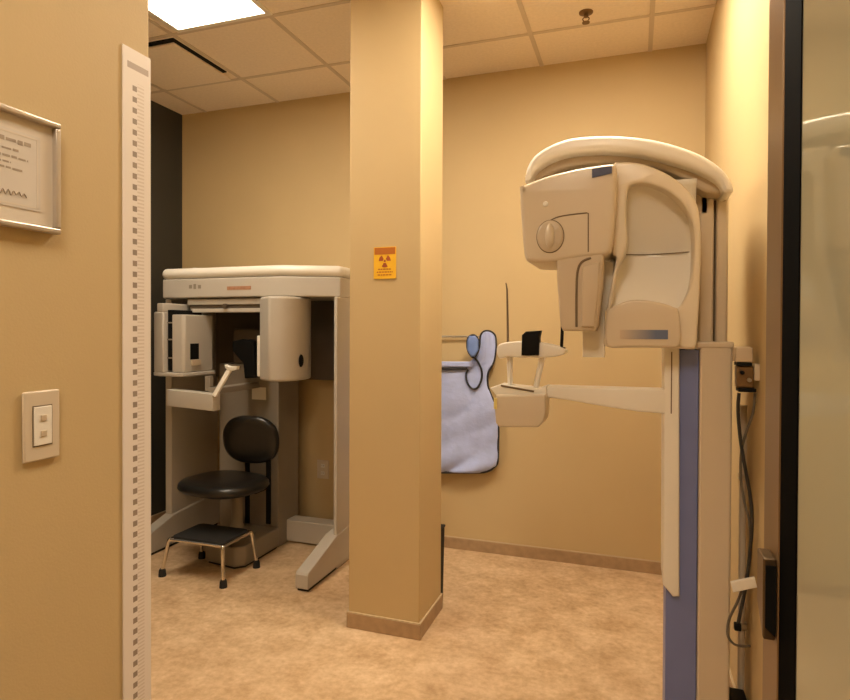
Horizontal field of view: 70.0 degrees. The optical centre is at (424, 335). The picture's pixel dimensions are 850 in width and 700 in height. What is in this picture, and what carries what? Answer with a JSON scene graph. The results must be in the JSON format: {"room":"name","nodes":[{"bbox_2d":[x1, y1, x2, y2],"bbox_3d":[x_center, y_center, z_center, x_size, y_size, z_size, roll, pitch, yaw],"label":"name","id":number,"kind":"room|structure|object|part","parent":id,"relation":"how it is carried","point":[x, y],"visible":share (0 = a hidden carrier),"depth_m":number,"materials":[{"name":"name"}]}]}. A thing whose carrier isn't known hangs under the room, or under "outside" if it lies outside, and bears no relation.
{"room":"radiology room","nodes":[
{"label":"radiology room","id":0,"kind":"room"},
{"bbox_2d":[0,0,147,699],"bbox_3d":[-1.133,-0.103,-0.126,0.120,3.000,3.024,0,1,19],"label":"wall","id":1,"kind":"structure","parent":0,"point":[61,565],"depth_m":1.10,"materials":[{"name":"paint"}]},
{"bbox_2d":[0,103,60,234],"bbox_3d":[-0.696,-0.274,0.922,0.015,0.194,0.312,0,1,19],"label":"framed certificate","id":2,"kind":"object","parent":1,"relation":"attached to","point":[30,144],"visible":1,"depth_m":1.02,"materials":[{"name":"silver metal"}]},
{"bbox_2d":[22,389,58,463],"bbox_3d":[-0.660,0.154,1.046,0.010,0.120,0.068,0,1,19],"label":"light switch","id":3,"kind":"object","parent":1,"relation":"attached to","point":[40,409],"visible":1,"depth_m":1.04,"materials":[{"name":"beige plastic"}]},
{"bbox_2d":[122,44,150,699],"bbox_3d":[-0.594,0.401,1.252,0.004,1.965,0.074,0,1,19],"label":"chart","id":4,"kind":"object","parent":1,"relation":"attached to","point":[136,67],"visible":1,"depth_m":1.25,"materials":[{"name":"white plastic"}]},
{"bbox_2d":[151,100,181,515],"bbox_3d":[-2.318,-0.145,3.298,0.100,3.000,2.720,0,1,19],"label":"wall","id":5,"kind":"structure","parent":0,"point":[166,124],"depth_m":4.37,"materials":[{"name":"grey paint"}]},
{"bbox_2d":[151,510,165,523],"bbox_3d":[-2.275,1.317,3.291,0.008,0.076,2.710,0,1,19],"label":"baseboard","id":6,"kind":"structure","parent":5,"relation":"attached to","point":[154,517],"depth_m":4.33,"materials":[{"name":"beige"}]},
{"bbox_2d":[349,0,442,622],"bbox_3d":[-0.134,-0.132,2.932,0.352,3.000,0.323,0,1,19],"label":"pillar","id":7,"kind":"structure","parent":0,"point":[396,46],"depth_m":2.79,"materials":[{"name":"paint"}]},
{"bbox_2d":[374,246,395,278],"bbox_3d":[-0.183,-0.334,2.773,0.109,0.145,0.003,0,1,19],"label":"sign","id":8,"kind":"object","parent":7,"relation":"attached to","point":[384,257],"visible":1,"depth_m":2.77,"materials":[{"name":"paper"}]},
{"bbox_2d":[346,593,442,640],"bbox_3d":[-0.140,1.330,2.948,0.368,0.076,0.339,0,1,19],"label":"baseboard","id":9,"kind":"structure","parent":7,"relation":"attached to","point":[355,620],"depth_m":2.80,"materials":[{"name":"beige"}]},
{"bbox_2d":[151,522,662,699],"bbox_3d":[-0.892,1.433,1.232,4.170,0.100,5.920,0,1,19],"label":"floor","id":10,"kind":"structure","parent":0,"point":[506,627],"depth_m":2.76,"materials":[{"name":"plastic"}]},
{"bbox_2d":[158,523,259,588],"bbox_3d":[-1.236,1.244,3.495,0.469,0.227,0.347,0,1,19],"label":"step stool","id":11,"kind":"object","parent":10,"relation":"on","point":[217,536],"visible":1,"depth_m":3.43,"materials":[{"name":"black rubber"}]},
{"bbox_3d":[-1.463,1.234,3.430,0.064,0.192,0.023,0,1,-2],"label":"leg","id":12,"kind":"part","parent":11,"relation":"part of","materials":[{"name":"silver metal"}]},
{"bbox_3d":[-1.098,1.236,3.298,0.022,0.191,0.053,0,1,-26],"label":"leg","id":13,"kind":"part","parent":11,"relation":"part of","materials":[{"name":"silver metal"}]},
{"bbox_3d":[-1.004,1.234,3.558,0.052,0.191,0.022,0,1,-8],"label":"leg","id":14,"kind":"part","parent":11,"relation":"part of","materials":[{"name":"silver metal"}]},
{"bbox_2d":[151,265,349,591],"bbox_3d":[-1.069,0.457,3.805,1.249,1.795,0.835,0,1,19],"label":"scanner","id":15,"kind":"object","parent":10,"relation":"on","point":[263,330],"visible":0.86,"depth_m":3.72,"materials":[{"name":"white plastic"}]},
{"bbox_2d":[167,364,259,410],"bbox_3d":[-1.224,0.295,3.725,0.462,0.266,0.484,0,1,19],"label":"tray","id":16,"kind":"object","parent":15,"relation":"on","point":[239,384],"depth_m":3.62,"materials":[{"name":"white plastic"}]},
{"bbox_2d":[177,415,278,538],"bbox_3d":[-1.206,0.858,3.658,0.534,0.733,0.460,0,1,19],"label":"chair","id":17,"kind":"object","parent":15,"relation":"on","point":[248,439],"visible":0.94,"depth_m":3.72,"materials":[{"name":"black leather"}]},
{"bbox_3d":[-1.212,0.891,3.661,0.522,0.078,0.460,0,1,19],"label":"seat","id":18,"kind":"part","parent":17,"relation":"part of","materials":[{"name":"black leather"}]},
{"bbox_3d":[-1.079,0.642,3.765,0.372,0.302,0.079,0,1,11],"label":"backrest","id":19,"kind":"part","parent":17,"relation":"part of","materials":[{"name":"black leather"}]},
{"bbox_3d":[-1.030,-0.385,3.899,1.249,0.066,0.617,0,1,19],"label":"canopy lid","id":20,"kind":"part","parent":15,"relation":"part of","materials":[{"name":"white plastic"}]},
{"bbox_3d":[-0.930,0.116,3.675,0.025,0.240,0.265,0,1,19],"label":"pod plate","id":21,"kind":"part","parent":15,"relation":"part of","materials":[{"name":"white plastic"}]},
{"bbox_3d":[-0.938,0.027,4.155,1.152,0.528,0.040,0,1,19],"label":"panel","id":22,"kind":"part","parent":15,"relation":"part of","materials":[{"name":"beige plastic"}]},
{"bbox_3d":[-0.719,0.144,3.530,0.005,0.076,0.052,0,1,19],"label":"oval handle","id":23,"kind":"part","parent":15,"relation":"part of","materials":[{"name":"black plastic"}]},
{"bbox_2d":[441,524,444,592],"bbox_3d":[-0.010,1.168,3.128,0.215,0.396,0.081,0,1,19],"label":"bin","id":24,"kind":"object","parent":10,"relation":"on","point":[442,525],"visible":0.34,"depth_m":3.10,"materials":[{"name":"plastic"}]},
{"bbox_2d":[491,136,733,699],"bbox_3d":[0.622,0.358,2.091,0.784,2.045,0.448,0,1,19],"label":"machine","id":25,"kind":"object","parent":10,"relation":"on","point":[634,229],"visible":1,"depth_m":1.98,"materials":[{"name":"beige plastic"}]},
{"bbox_3d":[0.293,-0.071,2.163,0.015,0.236,0.008,0,1,19],"label":"temple rod","id":26,"kind":"part","parent":25,"relation":"part of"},
{"bbox_3d":[0.302,0.128,2.161,0.024,0.143,0.022,0,1,19],"label":"support leg","id":27,"kind":"part","parent":25,"relation":"part of","materials":[{"name":"white plastic"}]},
{"bbox_2d":[491,383,548,394],"bbox_3d":[0.337,0.191,2.160,0.197,0.040,0.080,0,1,19],"label":"shelf","id":28,"kind":"object","parent":25,"relation":"attached to","point":[504,388],"depth_m":2.12,"materials":[{"name":"white plastic"}]},
{"bbox_2d":[497,341,567,358],"bbox_3d":[0.377,0.049,2.135,0.238,0.061,0.080,0,1,19],"label":"tray","id":29,"kind":"object","parent":25,"relation":"on","point":[521,349],"depth_m":2.09,"materials":[{"name":"white plastic"}]},
{"bbox_3d":[0.400,0.133,2.127,0.045,0.131,0.022,0,1,19],"label":"support leg","id":30,"kind":"part","parent":25,"relation":"part of","materials":[{"name":"white plastic"}]},
{"bbox_3d":[0.474,0.004,2.101,0.014,0.084,0.011,0,1,19],"label":"temple rod","id":31,"kind":"part","parent":25,"relation":"part of","materials":[{"name":"black plastic"}]},
{"bbox_3d":[0.512,-0.144,1.993,0.147,0.255,0.136,0,1,19],"label":"sensor arm","id":32,"kind":"part","parent":25,"relation":"part of","materials":[{"name":"beige plastic"}]},
{"bbox_3d":[0.583,-0.088,2.041,0.100,0.319,0.040,0,1,19],"label":"cassette panel","id":33,"kind":"part","parent":25,"relation":"part of","materials":[{"name":"white plastic"}]},
{"bbox_3d":[0.600,0.214,2.107,0.442,0.079,0.090,0,1,19],"label":"support arm","id":34,"kind":"part","parent":25,"relation":"part of","materials":[{"name":"white plastic"}]},
{"bbox_3d":[0.874,0.713,2.081,0.095,1.336,0.168,0,1,19],"label":"blue panel","id":35,"kind":"part","parent":25,"relation":"part of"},
{"bbox_2d":[729,687,746,699],"bbox_3d":[1.027,1.283,1.995,0.052,0.200,0.100,0,1,19],"label":"box","id":36,"kind":"object","parent":10,"relation":"on","point":[734,693],"visible":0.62,"depth_m":2.00,"materials":[{"name":"black plastic"}]},
{"bbox_2d":[148,0,716,114],"bbox_3d":[-0.879,-1.665,1.199,4.170,0.104,5.920,0,1,19],"label":"ceiling","id":37,"kind":"structure","parent":0,"point":[301,50],"depth_m":3.35,"materials":[{"name":"tile"}]},
{"bbox_2d":[148,38,230,89],"bbox_3d":[-1.561,-1.636,3.688,0.559,0.020,0.542,0,1,19],"label":"ceiling vent","id":38,"kind":"object","parent":37,"relation":"in","point":[174,65],"visible":0.66,"depth_m":3.68,"materials":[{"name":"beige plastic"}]},
{"bbox_2d":[148,0,272,32],"bbox_3d":[-1.247,-1.627,2.600,0.590,0.012,1.207,0,1,19],"label":"recessed light","id":39,"kind":"object","parent":37,"relation":"in","point":[180,16],"visible":1,"depth_m":3.06,"materials":[{"name":"white plastic"}]},
{"bbox_2d":[579,9,592,24],"bbox_3d":[0.810,-1.602,3.054,0.070,0.054,0.070,0,1,19],"label":"sprinkler","id":40,"kind":"object","parent":37,"relation":"attached to","point":[584,13],"visible":1,"depth_m":3.05,"materials":[{"name":"gold metal"}]},
{"bbox_2d":[182,43,705,560],"bbox_3d":[-0.117,-0.144,4.029,3.782,3.000,0.100,0,1,19],"label":"wall","id":41,"kind":"structure","parent":0,"point":[266,184],"depth_m":3.77,"materials":[{"name":"paint"}]},
{"bbox_2d":[317,460,328,478],"bbox_3d":[-0.704,0.919,4.184,0.090,0.128,0.008,0,1,19],"label":"wall outlet","id":42,"kind":"object","parent":41,"relation":"attached to","point":[322,465],"visible":1,"depth_m":4.18,"materials":[{"name":"beige plastic"}]},
{"bbox_2d":[444,535,661,574],"bbox_3d":[-0.141,1.318,3.994,3.582,0.076,0.008,0,1,19],"label":"baseboard","id":43,"kind":"structure","parent":41,"relation":"attached to","point":[510,549],"depth_m":3.67,"materials":[{"name":"beige"}]},
{"bbox_2d":[705,0,768,699],"bbox_3d":[1.205,-0.119,2.222,0.100,3.000,2.450,0,1,19],"label":"wall","id":44,"kind":"structure","parent":0,"point":[737,43],"depth_m":2.10,"materials":[{"name":"paint"}]},
{"bbox_2d":[729,670,734,687],"bbox_3d":[1.148,1.342,2.256,0.008,0.076,2.430,0,1,19],"label":"baseboard","id":45,"kind":"structure","parent":44,"relation":"attached to","point":[731,682],"depth_m":2.31,"materials":[{"name":"beige"}]},
{"bbox_2d":[736,405,748,689],"bbox_3d":[1.067,0.747,2.040,0.030,1.030,0.030,0,1,19],"label":"conduit","id":46,"kind":"object","parent":44,"relation":"attached to","point":[743,408],"visible":0.7,"depth_m":2.03,"materials":[{"name":"beige plastic"}]},
{"bbox_2d":[733,347,759,391],"bbox_3d":[1.003,0.103,1.885,0.079,0.139,0.064,0,1,19],"label":"junction box","id":47,"kind":"object","parent":44,"relation":"attached to","point":[746,372],"visible":0.89,"depth_m":1.87,"materials":[{"name":"beige plastic"}]},
{"bbox_2d":[726,393,755,646],"bbox_3d":[0.986,0.575,1.896,0.080,0.798,0.023,0,1,8],"label":"power cable","id":48,"kind":"object","parent":47,"relation":"hanging from","point":[754,394],"visible":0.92,"depth_m":1.90,"materials":[{"name":"black rubber"}]},
{"bbox_2d":[736,393,753,623],"bbox_3d":[0.990,0.538,1.880,0.050,0.722,0.022,0,1,19],"label":"power cable","id":49,"kind":"object","parent":47,"relation":"hanging from","point":[738,394],"visible":0.95,"depth_m":1.88,"materials":[{"name":"black rubber"}]},
{"bbox_2d":[734,622,740,630],"bbox_3d":[0.975,0.906,1.893,0.020,0.022,0.020,0,1,19],"label":"plug","id":50,"kind":"object","parent":49,"relation":"attached to","point":[737,627],"visible":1,"depth_m":1.89,"materials":[{"name":"black plastic"}]},
{"bbox_2d":[730,576,756,591],"bbox_3d":[0.982,0.765,1.871,0.073,0.055,0.012,0,1,19],"label":"tag","id":51,"kind":"object","parent":49,"relation":"attached to","point":[749,582],"visible":0.96,"depth_m":1.86,"materials":[{"name":"white plastic"}]},
{"bbox_3d":[0.940,-0.106,0.956,0.550,3.000,0.117,0,1,19],"label":"wall","id":52,"kind":"structure","parent":0,"visible":0},
{"bbox_2d":[757,0,849,699],"bbox_3d":[0.482,-0.105,0.613,0.090,3.000,1.075,0,1,19],"label":"door","id":53,"kind":"structure","parent":52,"relation":"in","point":[803,564],"depth_m":0.86,"materials":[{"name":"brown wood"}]},
{"bbox_3d":[0.596,0.449,1.060,0.020,0.139,0.055,0,1,19],"label":"handle","id":54,"kind":"part","parent":53,"relation":"part of","materials":[{"name":"brown metal"}]},
{"bbox_3d":[0.587,0.451,1.032,0.016,0.120,0.004,0,1,19],"label":"handle plate","id":55,"kind":"part","parent":53,"relation":"part of","materials":[{"name":"black plastic"}]},
{"bbox_3d":[0.648,-0.109,1.060,0.070,3.000,0.122,0,1,19],"label":"frame","id":56,"kind":"part","parent":53,"relation":"part of","materials":[{"name":"brown metal"}]},
{"bbox_3d":[0.443,0.246,0.559,0.010,2.260,0.742,0,1,19],"label":"glass pane","id":57,"kind":"part","parent":53,"relation":"part of","materials":[{"name":"clear glass"}]},
{"bbox_3d":[0.140,0.003,3.871,0.565,0.017,0.029,0,1,19],"label":"rail","id":58,"kind":"object","parent":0,"visible":0},
{"bbox_2d":[441,330,499,473],"bbox_3d":[0.162,0.426,3.826,0.623,0.932,0.061,0,1,16],"label":"apron","id":59,"kind":"object","parent":58,"relation":"hanging from","point":[470,429],"visible":0.76,"depth_m":3.79,"materials":[{"name":"fabric"}]},
{"bbox_3d":[0.076,0.206,3.844,0.393,0.024,0.015,0,1,19],"label":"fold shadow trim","id":60,"kind":"part","parent":59,"relation":"part of","materials":[{"name":"black fabric"}]},
{"bbox_2d":[466,334,479,357],"bbox_3d":[0.289,0.063,3.757,0.075,0.150,0.101,0,1,-15],"label":"thyroid collar","id":61,"kind":"object","parent":58,"relation":"hanging from","point":[472,342],"visible":1,"depth_m":3.72,"materials":[{"name":"fabric"}]}
]}

